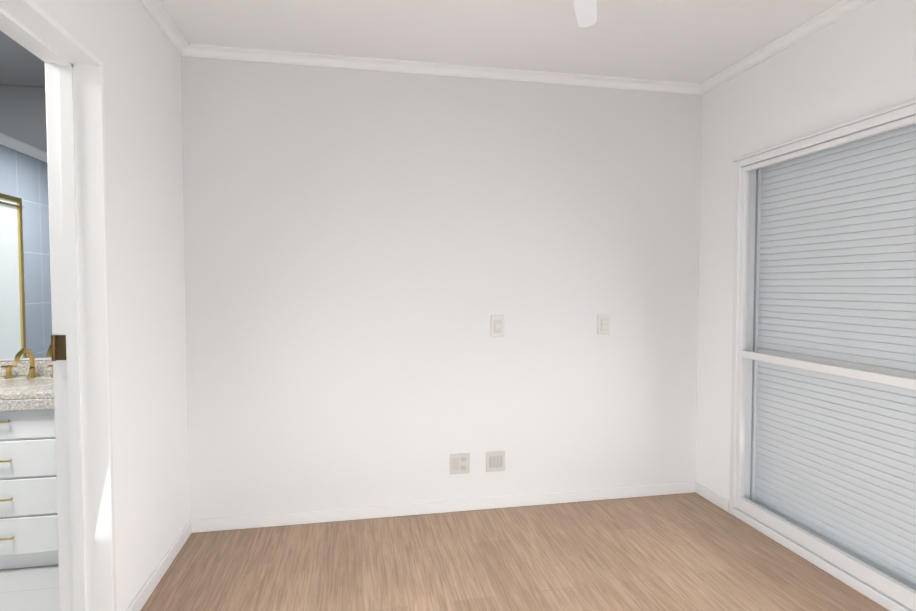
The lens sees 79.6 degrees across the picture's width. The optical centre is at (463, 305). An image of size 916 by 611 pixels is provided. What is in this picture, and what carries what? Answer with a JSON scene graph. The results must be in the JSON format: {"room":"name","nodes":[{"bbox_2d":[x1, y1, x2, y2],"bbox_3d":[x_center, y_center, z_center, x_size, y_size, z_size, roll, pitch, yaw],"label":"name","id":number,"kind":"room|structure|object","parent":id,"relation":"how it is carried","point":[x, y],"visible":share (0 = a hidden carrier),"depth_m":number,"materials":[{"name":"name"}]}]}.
{"room":"empty bedroom","nodes":[
{"label":"empty bedroom","id":0,"kind":"room"},
{"bbox_2d":[0,31,44,86],"bbox_3d":[-2.226,-1.195,1.593,1.610,0.120,3.100,0,2,-11],"label":"ceiling","id":1,"kind":"structure","parent":0,"point":[20,65],"depth_m":2.71,"materials":[{"name":"paint"}]},
{"bbox_2d":[0,565,59,610],"bbox_3d":[-2.226,1.344,1.687,1.610,0.118,3.100,0,2,-11],"label":"floor","id":2,"kind":"structure","parent":0,"point":[30,589],"depth_m":2.43,"materials":[{"name":"white tile"}]},
{"bbox_2d":[0,400,58,569],"bbox_3d":[-2.180,0.831,2.807,0.540,0.820,0.536,0,2,-11],"label":"base cabinet","id":3,"kind":"object","parent":2,"relation":"on","point":[28,517],"depth_m":2.56,"materials":[{"name":"white paint"}]},
{"bbox_2d":[0,384,53,399],"bbox_3d":[-2.344,0.408,2.744,1.370,0.030,0.566,0,2,-11],"label":"countertop","id":4,"kind":"structure","parent":3,"relation":"on","point":[5,393],"depth_m":2.53,"materials":[{"name":"beige stone"}]},
{"bbox_2d":[0,348,52,375],"bbox_3d":[-2.302,0.305,2.892,0.290,0.166,0.185,0,2,-11],"label":"faucet","id":5,"kind":"object","parent":4,"relation":"on","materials":[{"name":"gold metal"}]},
{"bbox_2d":[0,376,53,387],"bbox_3d":[-2.276,0.457,2.764,0.470,0.131,0.350,0,2,-11],"label":"sink","id":6,"kind":"object","parent":4,"relation":"in","point":[5,381],"depth_m":2.82,"materials":[{"name":"beige stone"}]},
{"bbox_2d":[33,0,189,610],"bbox_3d":[-1.182,0.010,0.941,0.170,2.600,4.390,0,2,-11],"label":"wall","id":7,"kind":"structure","parent":0,"point":[128,44],"depth_m":2.35,"materials":[{"name":"paint"}]},
{"bbox_2d":[0,0,116,610],"bbox_3d":[-1.311,0.210,1.614,0.183,2.150,0.815,0,2,-11],"label":"door frame","id":8,"kind":"structure","parent":7,"relation":"attached to","point":[75,123],"depth_m":1.98,"materials":[{"name":"white wood"}]},
{"bbox_2d":[51,335,66,360],"bbox_3d":[-1.452,0.152,1.970,0.044,0.094,0.014,0,2,-11],"label":"brass jamb hinges","id":9,"kind":"object","parent":7,"relation":"attached to","point":[58,347],"visible":1,"depth_m":1.97,"materials":[{"name":"brown metal"}]},
{"bbox_2d":[126,520,193,610],"bbox_3d":[-1.390,1.217,2.520,0.014,0.070,0.920,0,2,-11],"label":"baseboard","id":10,"kind":"structure","parent":7,"relation":"attached to","point":[145,592],"depth_m":2.51,"materials":[{"name":"white wood"}]},
{"bbox_2d":[138,0,189,56],"bbox_3d":[-1.058,-1.262,0.832,0.050,0.050,4.220,0,2,-11],"label":"crown molding","id":11,"kind":"structure","parent":7,"relation":"attached to","point":[161,18],"depth_m":2.61,"materials":[{"name":"paint"}]},
{"bbox_2d":[181,56,701,519],"bbox_3d":[0.118,-0.079,3.345,3.310,2.600,0.170,0,2,-11],"label":"wall","id":12,"kind":"structure","parent":0,"point":[368,253],"depth_m":3.19,"materials":[{"name":"paint"}]},
{"bbox_2d":[186,44,697,94],"bbox_3d":[0.016,-1.349,3.166,2.940,0.050,0.050,0,2,-11],"label":"crown molding","id":13,"kind":"structure","parent":12,"relation":"attached to","point":[196,50],"depth_m":3.13,"materials":[{"name":"paint"}]},
{"bbox_2d":[194,481,693,532],"bbox_3d":[0.013,1.189,3.277,3.060,0.070,0.017,0,2,-11],"label":"baseboard","id":14,"kind":"structure","parent":12,"relation":"attached to","point":[264,520],"depth_m":3.23,"materials":[{"name":"white wood"}]},
{"bbox_2d":[450,453,469,473],"bbox_3d":[-0.022,0.939,3.264,0.118,0.122,0.010,0,2,-11],"label":"electrical outlet plate","id":15,"kind":"object","parent":12,"relation":"attached to","point":[459,463],"visible":1,"depth_m":3.26,"materials":[{"name":"grey plastic"}]},
{"bbox_2d":[486,451,504,471],"bbox_3d":[0.194,0.938,3.306,0.118,0.122,0.010,0,2,-11],"label":"electrical outlet plate","id":16,"kind":"object","parent":12,"relation":"attached to","point":[495,460],"visible":1,"depth_m":3.30,"materials":[{"name":"grey plastic"}]},
{"bbox_2d":[491,315,503,336],"bbox_3d":[0.204,0.123,3.276,0.082,0.128,0.014,0,2,-11],"label":"switch plate","id":17,"kind":"object","parent":12,"relation":"attached to","point":[497,325],"visible":1,"depth_m":3.27,"materials":[{"name":"grey plastic"}]},
{"bbox_2d":[597,314,609,334],"bbox_3d":[0.871,0.118,3.408,0.082,0.128,0.014,0,2,-11],"label":"switch plate","id":18,"kind":"object","parent":12,"relation":"attached to","point":[603,324],"visible":1,"depth_m":3.40,"materials":[{"name":"grey plastic"}]},
{"bbox_2d":[158,0,841,83],"bbox_3d":[0.458,-1.358,1.127,3.480,0.120,4.560,0,2,-11],"label":"ceiling","id":19,"kind":"structure","parent":0,"point":[694,41],"depth_m":2.71,"materials":[{"name":"paint"}]},
{"bbox_2d":[573,0,596,26],"bbox_3d":[0.201,-1.130,1.519,0.882,0.366,0.976,0,2,-11],"label":"ceiling fan","id":20,"kind":"object","parent":19,"relation":"hanging from","point":[586,12],"visible":1,"depth_m":1.96,"materials":[{"name":"white"}]},
{"bbox_2d":[140,492,888,610],"bbox_3d":[0.458,1.360,1.227,3.480,0.120,4.560,0,2,-11],"label":"floor","id":21,"kind":"structure","parent":0,"point":[694,551],"depth_m":2.64,"materials":[{"name":"brown wood"}]},
{"bbox_2d":[696,0,915,499],"bbox_3d":[2.028,-0.011,1.486,0.220,2.600,4.220,0,2,-11],"label":"wall","id":22,"kind":"structure","parent":0,"point":[860,62],"depth_m":3.00,"materials":[{"name":"paint"}]},
{"bbox_2d":[694,481,728,511],"bbox_3d":[1.540,1.184,3.405,0.014,0.070,0.315,0,2,-11],"label":"baseboard","id":23,"kind":"structure","parent":22,"relation":"attached to","point":[703,491],"depth_m":3.40,"materials":[{"name":"white wood"}]},
{"bbox_2d":[698,0,873,94],"bbox_3d":[1.896,-1.284,1.412,0.050,0.050,4.220,0,2,-11],"label":"crown molding","id":24,"kind":"structure","parent":22,"relation":"attached to","point":[843,8],"depth_m":2.78,"materials":[{"name":"paint"}]},
{"bbox_2d":[729,99,915,610],"bbox_3d":[1.873,0.239,1.913,0.124,2.069,2.680,0,2,-11],"label":"window frame","id":25,"kind":"structure","parent":22,"relation":"in","point":[889,593],"depth_m":2.84,"materials":[{"name":"white metal"}]},
{"bbox_2d":[750,124,915,589],"bbox_3d":[1.964,0.243,1.931,0.032,2.060,2.660,0,2,-11],"label":"roller shutter","id":26,"kind":"object","parent":22,"relation":"attached to","point":[887,278],"depth_m":2.65,"materials":[{"name":"white plastic"}]},
{"bbox_3d":[-2.426,0.020,3.093,1.440,2.420,0.170,0,2,-11],"label":"wall","id":27,"kind":"structure","parent":0,"visible":0},
{"bbox_2d":[0,85,51,360],"bbox_3d":[-2.408,-0.441,2.986,1.428,1.483,0.011,0,2,-11],"label":"mirror","id":28,"kind":"object","parent":27,"relation":"attached to","point":[25,301],"visible":0.44,"depth_m":2.99,"materials":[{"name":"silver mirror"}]},
{"bbox_2d":[0,360,52,375],"bbox_3d":[-2.397,0.343,3.010,1.360,0.080,0.020,0,2,-11],"label":"backsplash","id":29,"kind":"structure","parent":27,"relation":"attached to","point":[42,364],"depth_m":3.02,"materials":[{"name":"beige stone"}]},
{"label":"outside","id":30,"kind":"structure","parent":0,"visible":0},
{"bbox_2d":[765,132,915,474],"bbox_3d":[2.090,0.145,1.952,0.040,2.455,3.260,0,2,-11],"label":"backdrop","id":31,"kind":"structure","parent":30,"point":[845,293],"depth_m":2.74,"materials":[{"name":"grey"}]}
]}

